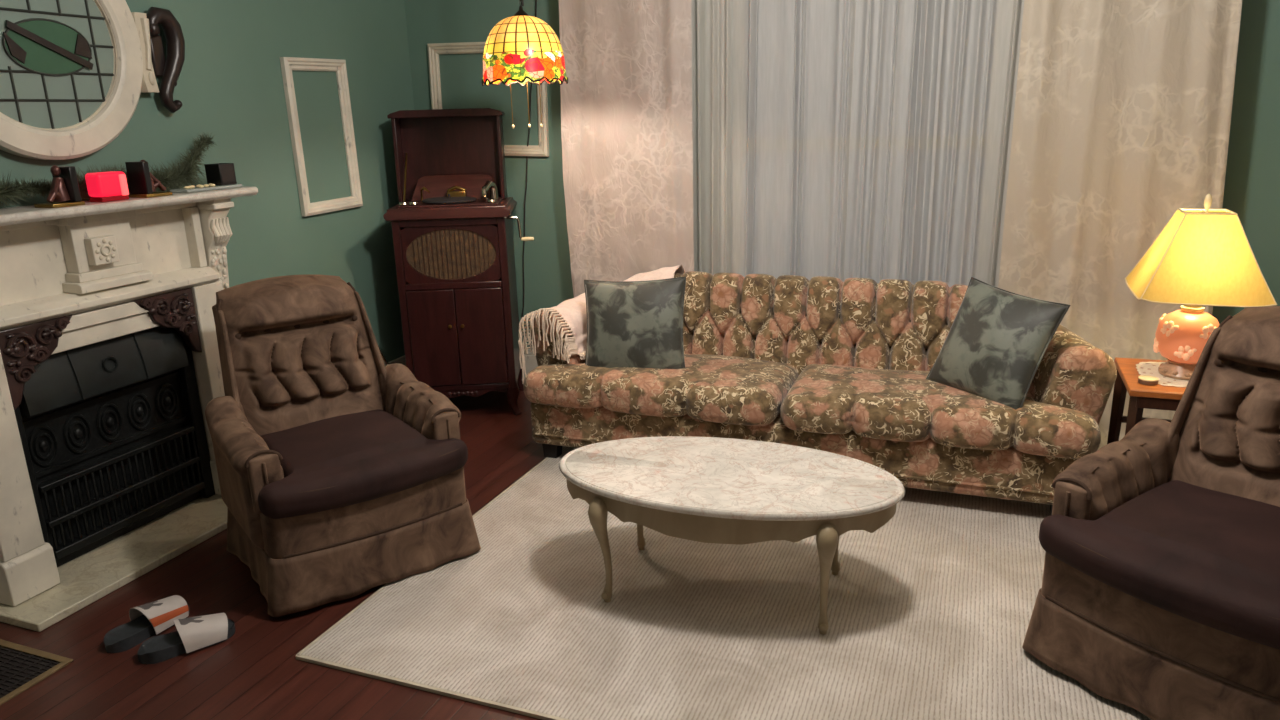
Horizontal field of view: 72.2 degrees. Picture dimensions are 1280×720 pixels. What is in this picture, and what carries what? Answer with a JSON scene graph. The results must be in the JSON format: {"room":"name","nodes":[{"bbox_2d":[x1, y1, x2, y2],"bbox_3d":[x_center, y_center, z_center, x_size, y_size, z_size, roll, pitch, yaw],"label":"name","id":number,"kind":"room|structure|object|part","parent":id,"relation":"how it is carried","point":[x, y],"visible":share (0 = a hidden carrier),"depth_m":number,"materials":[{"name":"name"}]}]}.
{"room":"living room","nodes":[
{"label":"living room","id":0,"kind":"room"},
{"bbox_2d":[0,0,413,363],"bbox_3d":[-2.398,-0.440,2.276,0.150,2.750,6.270,5,17,21],"label":"wall","id":1,"kind":"structure","parent":0,"point":[229,88],"depth_m":3.92,"materials":[{"name":"green paint"}]},
{"bbox_2d":[0,0,158,159],"bbox_3d":[-1.984,-1.062,2.917,0.070,0.770,0.811,5,17,21],"label":"leaded window","id":2,"kind":"structure","parent":1,"relation":"in","point":[48,47],"depth_m":3.04,"materials":[{"name":"white paint"}]},
{"bbox_3d":[-1.983,-1.048,2.943,0.004,0.176,0.300,5,17,21],"label":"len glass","id":3,"kind":"part","parent":2,"relation":"part of","materials":[{"name":"green glass"}]},
{"bbox_2d":[146,7,184,112],"bbox_3d":[-1.806,-1.144,3.357,0.078,0.383,0.156,7,18,28],"label":"scroll","id":4,"kind":"object","parent":1,"relation":"attached to","point":[169,69],"visible":0.96,"depth_m":3.34,"materials":[{"name":"black wood"}]},
{"bbox_2d":[280,57,362,216],"bbox_3d":[-1.513,-1.073,4.209,0.030,0.716,0.431,5,17,21],"label":"picture frame","id":5,"kind":"object","parent":1,"relation":"attached to","point":[288,64],"visible":1,"depth_m":4.18,"materials":[{"name":"white paint"}]},
{"bbox_3d":[-1.579,-1.022,4.046,0.030,0.710,0.065,5,17,21],"label":"rail","id":6,"kind":"part","parent":5,"relation":"part of","materials":[{"name":"white paint"}]},
{"bbox_3d":[-1.523,-1.387,4.116,0.030,0.060,0.420,5,17,21],"label":"rail","id":7,"kind":"part","parent":5,"relation":"part of","materials":[{"name":"white paint"}]},
{"bbox_3d":[-1.502,-0.758,4.302,0.030,0.060,0.420,5,17,21],"label":"rail","id":8,"kind":"part","parent":5,"relation":"part of","materials":[{"name":"white paint"}]},
{"bbox_3d":[-1.447,-1.123,4.372,0.030,0.710,0.065,5,17,21],"label":"rail","id":9,"kind":"part","parent":5,"relation":"part of","materials":[{"name":"white paint"}]},
{"bbox_2d":[385,355,405,365],"bbox_3d":[-2.288,0.782,2.575,0.022,0.230,5.948,5,17,21],"label":"baseboard","id":10,"kind":"structure","parent":1,"relation":"attached to","point":[401,360],"depth_m":4.89,"materials":[{"name":"white paint"}]},
{"bbox_2d":[0,391,545,719],"bbox_3d":[0.320,1.153,1.641,5.900,0.120,6.270,5,17,21],"label":"floor","id":11,"kind":"structure","parent":0,"point":[256,673],"depth_m":2.56,"materials":[{"name":"brown wood"}]},
{"bbox_2d":[0,639,72,704],"bbox_3d":[-1.869,0.909,2.494,0.324,0.006,0.310,5,17,21],"label":"floor vent","id":12,"kind":"object","parent":11,"relation":"in","point":[22,667],"visible":1,"depth_m":2.55,"materials":[{"name":"gold metal"}]},
{"bbox_2d":[0,646,58,697],"bbox_3d":[-1.869,0.910,2.494,0.276,0.004,0.266,5,17,21],"label":"grille","id":13,"kind":"object","parent":12,"relation":"attached to","point":[20,666],"depth_m":2.55,"materials":[{"name":"black metal"}]},
{"bbox_2d":[0,494,226,631],"bbox_3d":[-1.821,0.670,3.301,0.350,0.029,1.155,5,17,21],"label":"hearth slab","id":14,"kind":"object","parent":11,"relation":"on","point":[91,576],"visible":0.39,"depth_m":3.10,"materials":[{"name":"stone"}]},
{"bbox_2d":[14,326,214,566],"bbox_3d":[-1.930,0.291,3.221,0.141,0.752,0.744,5,17,21],"label":"fireplace insert","id":15,"kind":"object","parent":14,"relation":"on","point":[112,433],"visible":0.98,"depth_m":3.19,"materials":[{"name":"black metal"}]},
{"bbox_2d":[19,326,188,415],"bbox_3d":[-1.902,0.019,3.131,0.052,0.170,0.630,5,17,21],"label":"hood","id":16,"kind":"object","parent":15,"relation":"attached to","point":[67,377],"depth_m":3.10,"materials":[{"name":"grey metal"}]},
{"bbox_3d":[-1.936,0.223,3.204,0.021,0.200,0.620,5,17,21],"label":"relief panel","id":17,"kind":"part","parent":15,"relation":"part of","materials":[{"name":"black metal"}]},
{"bbox_2d":[0,186,257,605],"bbox_3d":[-1.885,0.055,3.162,0.248,1.231,1.330,5,17,21],"label":"fireplace mantel","id":18,"kind":"object","parent":14,"relation":"on","point":[71,277],"visible":0.98,"depth_m":2.99,"materials":[{"name":"stone"}]},
{"bbox_2d":[34,165,84,207],"bbox_3d":[-1.899,-0.567,2.853,0.090,0.131,0.110,5,17,21],"label":"bookend","id":19,"kind":"object","parent":18,"relation":"on","point":[64,188],"visible":1,"depth_m":2.85,"materials":[{"name":"gold metal"}]},
{"bbox_3d":[-1.978,-0.301,3.080,0.079,0.428,1.000,5,17,21],"label":"frieze panel","id":20,"kind":"part","parent":18,"relation":"part of","materials":[{"name":"white paint"}]},
{"bbox_3d":[-1.923,-0.375,3.030,0.050,0.262,0.990,5,17,21],"label":"frieze moulding","id":21,"kind":"part","parent":18,"relation":"part of","materials":[{"name":"white paint"}]},
{"bbox_2d":[85,171,128,201],"bbox_3d":[-1.830,-0.597,3.018,0.076,0.097,0.110,5,17,21],"label":"candle holder","id":22,"kind":"object","parent":18,"relation":"on","point":[112,185],"visible":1,"depth_m":2.99,"materials":[{"name":"red glass"}]},
{"bbox_2d":[119,174,128,194],"bbox_3d":[-1.788,-0.607,3.037,0.012,0.072,0.024,5,17,21],"label":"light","id":23,"kind":"object","parent":22,"relation":"attached to","point":[123,187],"depth_m":3.03,"materials":[{"name":"red"}]},
{"bbox_2d":[0,132,214,208],"bbox_3d":[-1.948,-0.660,3.017,0.121,0.222,1.251,5,17,21],"label":"evergreen garland","id":24,"kind":"object","parent":18,"relation":"on","point":[169,177],"visible":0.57,"depth_m":3.30,"materials":[{"name":"green plant"}]},
{"bbox_2d":[0,186,257,225],"bbox_3d":[-1.901,-0.521,3.001,0.248,0.034,1.330,5,17,21],"label":"mantel shelf","id":25,"kind":"object","parent":18,"relation":"attached to","point":[216,195],"depth_m":3.03,"materials":[{"name":"stone"}]},
{"bbox_2d":[125,160,172,197],"bbox_3d":[-1.775,-0.656,3.162,0.090,0.131,0.110,5,17,21],"label":"bookend","id":26,"kind":"object","parent":18,"relation":"on","point":[142,184],"visible":0.97,"depth_m":3.12,"materials":[{"name":"gold metal"}]},
{"bbox_2d":[184,183,214,188],"bbox_3d":[-1.690,-0.676,3.424,0.090,0.024,0.270,5,17,21],"label":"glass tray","id":27,"kind":"object","parent":18,"relation":"on","point":[210,184],"visible":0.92,"depth_m":3.36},
{"bbox_2d":[204,163,236,184],"bbox_3d":[-1.664,-0.737,3.479,0.080,0.082,0.080,5,17,21],"label":"box","id":28,"kind":"object","parent":18,"relation":"on","point":[217,173],"visible":0.96,"depth_m":3.45,"materials":[{"name":"black paint"}]},
{"bbox_2d":[104,595,189,652],"bbox_3d":[-1.525,0.795,2.710,0.121,0.090,0.265,6,18,27],"label":"slipper","id":29,"kind":"object","parent":11,"relation":"on","point":[147,620],"visible":1,"depth_m":2.69,"materials":[{"name":"grey plastic"}]},
{"bbox_2d":[137,613,235,663],"bbox_3d":[-1.359,0.814,2.625,0.265,0.090,0.120,-13,19,-35],"label":"slipper","id":30,"kind":"object","parent":11,"relation":"on","point":[198,632],"visible":1,"depth_m":2.60,"materials":[{"name":"grey plastic"}]},
{"bbox_2d":[205,274,480,616],"bbox_3d":[-1.101,0.224,3.119,0.762,0.948,0.896,-13,19,-35],"label":"armchair","id":31,"kind":"object","parent":11,"relation":"on","point":[340,471],"visible":1,"depth_m":2.99,"materials":[{"name":"brown fabric"}]},
{"bbox_3d":[-1.315,0.368,2.923,0.143,0.410,0.510,-13,19,-35],"label":"arm","id":32,"kind":"part","parent":31,"relation":"part of","materials":[{"name":"brown fabric"}]},
{"bbox_3d":[-1.157,0.382,2.719,0.096,0.184,0.040,-13,19,-35],"label":"arm","id":33,"kind":"part","parent":31,"relation":"part of","materials":[{"name":"brown fabric"}]},
{"bbox_3d":[-1.254,-0.011,3.259,0.514,0.564,0.370,-13,19,-35],"label":"backrest","id":34,"kind":"part","parent":31,"relation":"part of","materials":[{"name":"brown fabric"}]},
{"bbox_2d":[258,409,467,518],"bbox_3d":[-1.008,0.324,3.020,0.690,0.149,0.590,-13,19,-35],"label":"seat cushion","id":35,"kind":"object","parent":31,"relation":"on","point":[334,461],"depth_m":2.88,"materials":[{"name":"brown fabric"}]},
{"bbox_3d":[-0.820,0.255,3.276,0.143,0.410,0.510,-13,19,-35],"label":"arm","id":36,"kind":"part","parent":31,"relation":"part of","materials":[{"name":"brown fabric"}]},
{"bbox_3d":[-0.673,0.272,3.063,0.096,0.184,0.040,-13,19,-35],"label":"arm","id":37,"kind":"part","parent":31,"relation":"part of","materials":[{"name":"brown fabric"}]},
{"bbox_2d":[378,346,388,364],"bbox_3d":[-1.353,0.003,4.645,0.028,0.570,0.247,11,20,39],"label":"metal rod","id":38,"kind":"object","parent":11,"relation":"on","point":[382,355],"visible":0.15,"depth_m":4.63,"materials":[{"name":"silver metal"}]},
{"bbox_2d":[383,108,533,414],"bbox_3d":[-0.902,-0.503,4.594,0.716,1.565,0.508,-2,16,-3],"label":"cabinet","id":39,"kind":"object","parent":11,"relation":"on","point":[452,226],"visible":0.98,"depth_m":4.46,"materials":[{"name":"brown wood"}]},
{"bbox_2d":[399,201,407,205],"bbox_3d":[-1.166,-0.772,4.324,0.046,0.021,0.044,-2,16,-3],"label":"cup","id":40,"kind":"object","parent":39,"relation":"on","point":[403,203],"depth_m":4.31,"materials":[{"name":"silver metal"}]},
{"bbox_2d":[409,201,417,205],"bbox_3d":[-1.120,-0.777,4.337,0.046,0.021,0.044,-2,16,-3],"label":"cup","id":41,"kind":"object","parent":39,"relation":"on","point":[413,203],"depth_m":4.32,"materials":[{"name":"silver metal"}]},
{"bbox_3d":[-1.106,-0.850,4.497,0.019,0.079,0.094,-14,20,-38],"label":"brake lever","id":42,"kind":"part","parent":39,"relation":"part of","materials":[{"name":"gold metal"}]},
{"bbox_3d":[-1.046,-0.110,4.464,0.235,0.499,0.024,-2,16,-3],"label":"door","id":43,"kind":"part","parent":39,"relation":"part of","materials":[{"name":"brown wood"}]},
{"bbox_3d":[-0.995,-1.077,4.607,0.580,0.461,0.164,-2,16,-3],"label":"lid","id":44,"kind":"part","parent":39,"relation":"part of","materials":[{"name":"brown wood"}]},
{"bbox_3d":[-0.958,-0.780,4.511,0.614,0.056,0.485,-2,16,-3],"label":"moulding","id":45,"kind":"part","parent":39,"relation":"part of","materials":[{"name":"brown wood"}]},
{"bbox_2d":[406,229,495,279],"bbox_3d":[-0.939,-0.527,4.369,0.449,0.260,0.006,-2,16,-3],"label":"speaker grille","id":46,"kind":"object","parent":39,"relation":"attached to","point":[431,254],"depth_m":4.37,"materials":[{"name":"brown fabric"}]},
{"bbox_3d":[-0.808,-0.120,4.478,0.235,0.499,0.024,-2,16,-3],"label":"door","id":47,"kind":"part","parent":39,"relation":"part of","materials":[{"name":"brown wood"}]},
{"bbox_2d":[487,198,495,202],"bbox_3d":[-0.736,-0.791,4.349,0.046,0.021,0.044,-2,16,-3],"label":"cup","id":48,"kind":"object","parent":39,"relation":"on","point":[491,200],"depth_m":4.33,"materials":[{"name":"silver metal"}]},
{"bbox_3d":[-0.666,0.201,4.602,0.084,0.192,0.068,11,20,37],"label":"leg","id":49,"kind":"part","parent":39,"relation":"part of","materials":[{"name":"brown wood"}]},
{"bbox_3d":[-0.693,0.091,4.998,0.068,0.192,0.084,13,21,42],"label":"leg","id":50,"kind":"part","parent":39,"relation":"part of","materials":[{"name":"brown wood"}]},
{"bbox_3d":[-0.575,-0.622,4.500,0.064,0.022,0.022,-2,16,-3],"label":"crank handle","id":51,"kind":"part","parent":39,"relation":"part of","materials":[{"name":"beige wood"}]},
{"bbox_2d":[296,446,1151,719],"bbox_3d":[0.618,0.723,2.898,2.756,0.012,1.868,5,17,21],"label":"area rug","id":52,"kind":"object","parent":11,"relation":"on","point":[929,611],"visible":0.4,"depth_m":2.66,"materials":[{"name":"beige carpet"}]},
{"bbox_2d":[559,436,904,634],"bbox_3d":[0.268,0.543,2.800,1.090,0.408,0.580,3,16,17],"label":"coffee table","id":53,"kind":"object","parent":52,"relation":"on","point":[699,489],"visible":1,"depth_m":2.63,"materials":[{"name":"beige stone"}]},
{"bbox_3d":[-0.120,0.595,2.726,0.061,0.370,0.095,3,16,17],"label":"leg","id":54,"kind":"part","parent":53,"relation":"part of","materials":[{"name":"beige wood"}]},
{"bbox_3d":[0.001,0.489,3.090,0.061,0.370,0.095,3,16,17],"label":"leg","id":55,"kind":"part","parent":53,"relation":"part of","materials":[{"name":"beige wood"}]},
{"bbox_3d":[0.535,0.634,2.520,0.061,0.370,0.095,3,16,17],"label":"leg","id":56,"kind":"part","parent":53,"relation":"part of","materials":[{"name":"beige wood"}]},
{"bbox_3d":[0.656,0.529,2.884,0.061,0.370,0.095,3,16,17],"label":"leg","id":57,"kind":"part","parent":53,"relation":"part of","materials":[{"name":"beige wood"}]},
{"bbox_2d":[1022,306,1279,719],"bbox_3d":[1.581,0.383,2.281,0.896,0.924,0.762,-12,19,-34],"label":"armchair","id":58,"kind":"object","parent":52,"relation":"on","point":[1159,594],"visible":1,"depth_m":2.24,"materials":[{"name":"brown fabric"}]},
{"bbox_3d":[1.155,0.417,2.357,0.040,0.180,0.096,-12,19,-34],"label":"arm","id":59,"kind":"part","parent":58,"relation":"part of","materials":[{"name":"brown fabric"}]},
{"bbox_3d":[1.359,0.405,2.515,0.510,0.400,0.143,-12,19,-34],"label":"arm","id":60,"kind":"part","parent":58,"relation":"part of","materials":[{"name":"brown fabric"}]},
{"bbox_2d":[1039,480,1279,649],"bbox_3d":[1.459,0.478,2.214,0.590,0.146,0.690,-12,19,-34],"label":"seat cushion","id":61,"kind":"object","parent":58,"relation":"on","point":[1204,555],"depth_m":2.15,"materials":[{"name":"brown fabric"}]},
{"bbox_3d":[1.776,0.159,2.368,0.370,0.550,0.514,-12,19,-34],"label":"backrest","id":62,"kind":"part","parent":58,"relation":"part of","materials":[{"name":"brown fabric"}]},
{"bbox_2d":[523,271,1116,514],"bbox_3d":[0.660,0.079,3.749,2.395,0.795,0.751,5,17,21],"label":"sofa","id":63,"kind":"object","parent":11,"relation":"on","point":[828,364],"visible":0.79,"depth_m":3.61,"materials":[{"name":"fabric"}]},
{"bbox_3d":[-0.397,0.401,3.997,0.076,0.072,0.060,5,17,21],"label":"leg","id":64,"kind":"part","parent":63,"relation":"part of","materials":[{"name":"black wood"}]},
{"bbox_3d":[-0.377,0.061,4.007,0.282,0.546,0.057,9,19,33],"label":"arm","id":65,"kind":"part","parent":63,"relation":"part of","materials":[{"name":"fabric"}]},
{"bbox_3d":[-0.256,-0.004,4.106,0.402,0.612,0.284,-13,19,-35],"label":"arm","id":66,"kind":"part","parent":63,"relation":"part of","materials":[{"name":"fabric"}]},
{"bbox_2d":[518,265,684,381],"bbox_3d":[-0.157,-0.174,4.097,0.825,0.504,0.354,-8,17,-23],"label":"throw blanket","id":67,"kind":"object","parent":63,"relation":"on","point":[573,312],"visible":0.41,"depth_m":3.96,"materials":[{"name":"fabric"}]},
{"bbox_2d":[584,276,685,368],"bbox_3d":[-0.025,-0.136,3.834,0.481,0.450,0.190,2,16,12],"label":"throw pillow","id":68,"kind":"object","parent":63,"relation":"on","point":[637,324],"visible":0.92,"depth_m":3.77,"materials":[{"name":"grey fabric"}]},
{"bbox_2d":[523,354,798,425],"bbox_3d":[0.088,0.092,3.871,1.144,0.168,0.548,5,17,21],"label":"seat cushion","id":69,"kind":"object","parent":63,"relation":"on","point":[711,389],"depth_m":3.67,"materials":[{"name":"fabric"}]},
{"bbox_3d":[0.726,-0.018,3.902,1.900,0.695,0.289,5,17,21],"label":"backrest","id":70,"kind":"part","parent":63,"relation":"part of","materials":[{"name":"fabric"}]},
{"bbox_2d":[780,364,1100,458],"bbox_3d":[1.161,0.177,3.462,1.144,0.168,0.548,5,17,21],"label":"seat cushion","id":71,"kind":"object","parent":63,"relation":"on","point":[882,403],"depth_m":3.28,"materials":[{"name":"fabric"}]},
{"bbox_2d":[926,277,1070,409],"bbox_3d":[1.342,-0.058,3.324,0.222,0.448,0.470,-12,19,-32],"label":"throw pillow","id":72,"kind":"object","parent":63,"relation":"on","point":[997,340],"visible":0.98,"depth_m":3.25,"materials":[{"name":"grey fabric"}]},
{"bbox_3d":[1.583,0.141,3.405,0.284,0.612,0.402,-4,16,-10],"label":"arm","id":73,"kind":"part","parent":63,"relation":"part of","materials":[{"name":"fabric"}]},
{"bbox_3d":[1.598,0.216,3.255,0.282,0.546,0.057,1,16,9],"label":"arm","id":74,"kind":"part","parent":63,"relation":"part of","materials":[{"name":"fabric"}]},
{"bbox_2d":[1107,357,1188,443],"bbox_3d":[2.038,0.332,3.163,0.590,0.550,0.435,5,17,21],"label":"end table","id":75,"kind":"object","parent":11,"relation":"on","point":[1160,397],"visible":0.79,"depth_m":3.05,"materials":[{"name":"orange wood"}]},
{"bbox_3d":[1.857,0.277,3.425,0.034,0.524,0.036,-8,17,-22],"label":"leg","id":76,"kind":"part","parent":75,"relation":"part of","materials":[{"name":"brown wood"}]},
{"bbox_3d":[1.722,0.367,3.091,0.036,0.511,0.034,-8,17,-22],"label":"leg","id":77,"kind":"part","parent":75,"relation":"part of","materials":[{"name":"brown wood"}]},
{"bbox_2d":[1138,375,1158,384],"bbox_3d":[1.775,0.071,3.062,0.063,0.019,0.063,5,17,21],"label":"tin","id":78,"kind":"object","parent":75,"relation":"on","point":[1143,379],"visible":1,"depth_m":3.05,"materials":[{"name":"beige metal"}]},
{"bbox_3d":[1.775,0.064,3.060,0.063,0.005,0.063,7,18,27],"label":"lid","id":79,"kind":"part","parent":78,"relation":"part of","materials":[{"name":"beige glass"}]},
{"bbox_2d":[1136,362,1188,386],"bbox_3d":[1.962,0.055,3.133,0.324,0.002,0.324,5,17,21],"label":"doily","id":80,"kind":"object","parent":75,"relation":"on","point":[1145,368],"visible":0.2,"depth_m":3.15,"materials":[{"name":"white fabric"}]},
{"bbox_2d":[1125,193,1276,379],"bbox_3d":[1.935,-0.257,3.053,0.390,0.640,0.390,5,17,21],"label":"table lamp","id":81,"kind":"object","parent":80,"relation":"on","point":[1201,257],"visible":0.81,"depth_m":2.93,"materials":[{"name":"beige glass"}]},
{"bbox_3d":[1.939,-0.084,3.102,0.202,0.178,0.202,5,17,21],"label":"globe","id":82,"kind":"part","parent":81,"relation":"part of","materials":[{"name":"pink glass"}]},
{"bbox_3d":[1.932,-0.368,3.022,0.384,0.285,0.384,5,17,21],"label":"lamp shade","id":83,"kind":"part","parent":81,"relation":"part of","materials":[{"name":"fabric"}]},
{"bbox_3d":[1.932,-0.368,3.022,0.390,0.290,0.390,5,17,21],"label":"shade trim","id":84,"kind":"part","parent":81,"relation":"part of","materials":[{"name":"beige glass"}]},
{"bbox_2d":[404,0,1279,346],"bbox_3d":[1.388,-1.025,3.994,5.600,2.750,0.150,5,17,21],"label":"wall","id":85,"kind":"structure","parent":0,"point":[1252,178],"depth_m":4.63,"materials":[{"name":"green paint"}]},
{"bbox_2d":[427,42,548,155],"bbox_3d":[-0.813,-1.389,4.675,0.714,0.597,0.030,5,17,21],"label":"picture frame","id":86,"kind":"object","parent":85,"relation":"attached to","point":[434,49],"visible":0.53,"depth_m":4.66,"materials":[{"name":"beige paint"}]},
{"bbox_3d":[-1.115,-1.421,4.788,0.068,0.580,0.030,5,17,21],"label":"rail","id":87,"kind":"part","parent":86,"relation":"part of","materials":[{"name":"beige paint"}]},
{"bbox_3d":[-0.814,-1.641,4.602,0.700,0.071,0.030,5,17,21],"label":"rail","id":88,"kind":"part","parent":86,"relation":"part of","materials":[{"name":"beige paint"}]},
{"bbox_3d":[-0.813,-1.136,4.749,0.700,0.071,0.030,5,17,21],"label":"rail","id":89,"kind":"part","parent":86,"relation":"part of","materials":[{"name":"beige paint"}]},
{"bbox_3d":[-0.512,-1.356,4.563,0.068,0.580,0.030,5,17,21],"label":"rail","id":90,"kind":"part","parent":86,"relation":"part of","materials":[{"name":"beige paint"}]},
{"bbox_2d":[521,349,537,380],"bbox_3d":[1.391,0.210,4.257,5.600,0.230,0.022,5,17,21],"label":"baseboard","id":91,"kind":"structure","parent":85,"relation":"attached to","point":[530,359],"depth_m":5.00,"materials":[{"name":"white paint"}]},
{"bbox_3d":[0.928,-2.018,3.708,3.100,0.060,0.181,5,17,21],"label":"curtain rod","id":92,"kind":"object","parent":85,"relation":"attached to","visible":0},
{"bbox_2d":[559,0,693,297],"bbox_3d":[-0.067,-0.899,4.316,0.692,2.388,0.029,5,17,23],"label":"curtain","id":93,"kind":"object","parent":92,"relation":"hanging from","point":[626,100],"visible":0.6,"depth_m":4.26,"materials":[{"name":"beige fabric"}]},
{"bbox_2d":[691,0,855,281],"bbox_3d":[0.602,-0.868,4.138,0.775,2.388,0.077,5,17,21],"label":"sheer curtain","id":94,"kind":"object","parent":92,"relation":"hanging from","point":[772,80],"visible":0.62,"depth_m":4.08,"materials":[{"name":"white fabric"}]},
{"bbox_2d":[844,0,1023,286],"bbox_3d":[1.290,-0.809,3.858,0.775,2.388,0.066,5,17,21],"label":"sheer curtain","id":95,"kind":"object","parent":92,"relation":"hanging from","point":[934,85],"visible":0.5,"depth_m":3.82,"materials":[{"name":"white fabric"}]},
{"bbox_2d":[998,0,1241,449],"bbox_3d":[1.908,-0.716,3.466,0.850,2.388,0.219,5,17,21],"label":"curtain","id":96,"kind":"object","parent":92,"relation":"hanging from","point":[1123,109],"visible":0.62,"depth_m":3.54,"materials":[{"name":"beige fabric"}]},
{"bbox_3d":[0.243,-1.610,0.869,5.900,0.120,6.270,5,17,21],"label":"ceiling","id":97,"kind":"structure","parent":0,"visible":0},
{"bbox_2d":[482,0,567,317],"bbox_3d":[-0.518,-1.042,4.189,0.370,2.719,1.114,-3,16,-4],"label":"pendant lamp","id":98,"kind":"object","parent":97,"relation":"hanging from","point":[521,48],"visible":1,"depth_m":3.60,"materials":[{"name":"multicoloured glass"}]},
{"bbox_3d":[-0.551,-1.137,3.746,0.003,0.262,0.004,5,17,21],"label":"pull chain","id":99,"kind":"part","parent":98,"relation":"part of","materials":[{"name":"gold metal"}]},
{"bbox_3d":[-0.496,-1.315,3.728,0.360,0.273,0.360,5,17,21],"label":"lamp shade","id":100,"kind":"part","parent":98,"relation":"part of","materials":[{"name":"multicoloured glass"}]},
{"bbox_3d":[-0.489,-1.158,3.815,0.003,0.262,0.004,5,17,21],"label":"pull chain","id":101,"kind":"part","parent":98,"relation":"part of","materials":[{"name":"gold metal"}]},
{"bbox_3d":[-0.485,-1.053,4.307,0.270,2.674,0.956,-6,16,-15],"label":"power cord","id":102,"kind":"part","parent":98,"relation":"part of","materials":[{"name":"plastic"}]},
{"bbox_3d":[-0.424,-1.133,3.718,0.003,0.262,0.004,5,17,21],"label":"pull chain","id":103,"kind":"part","parent":98,"relation":"part of","materials":[{"name":"gold metal"}]}
]}

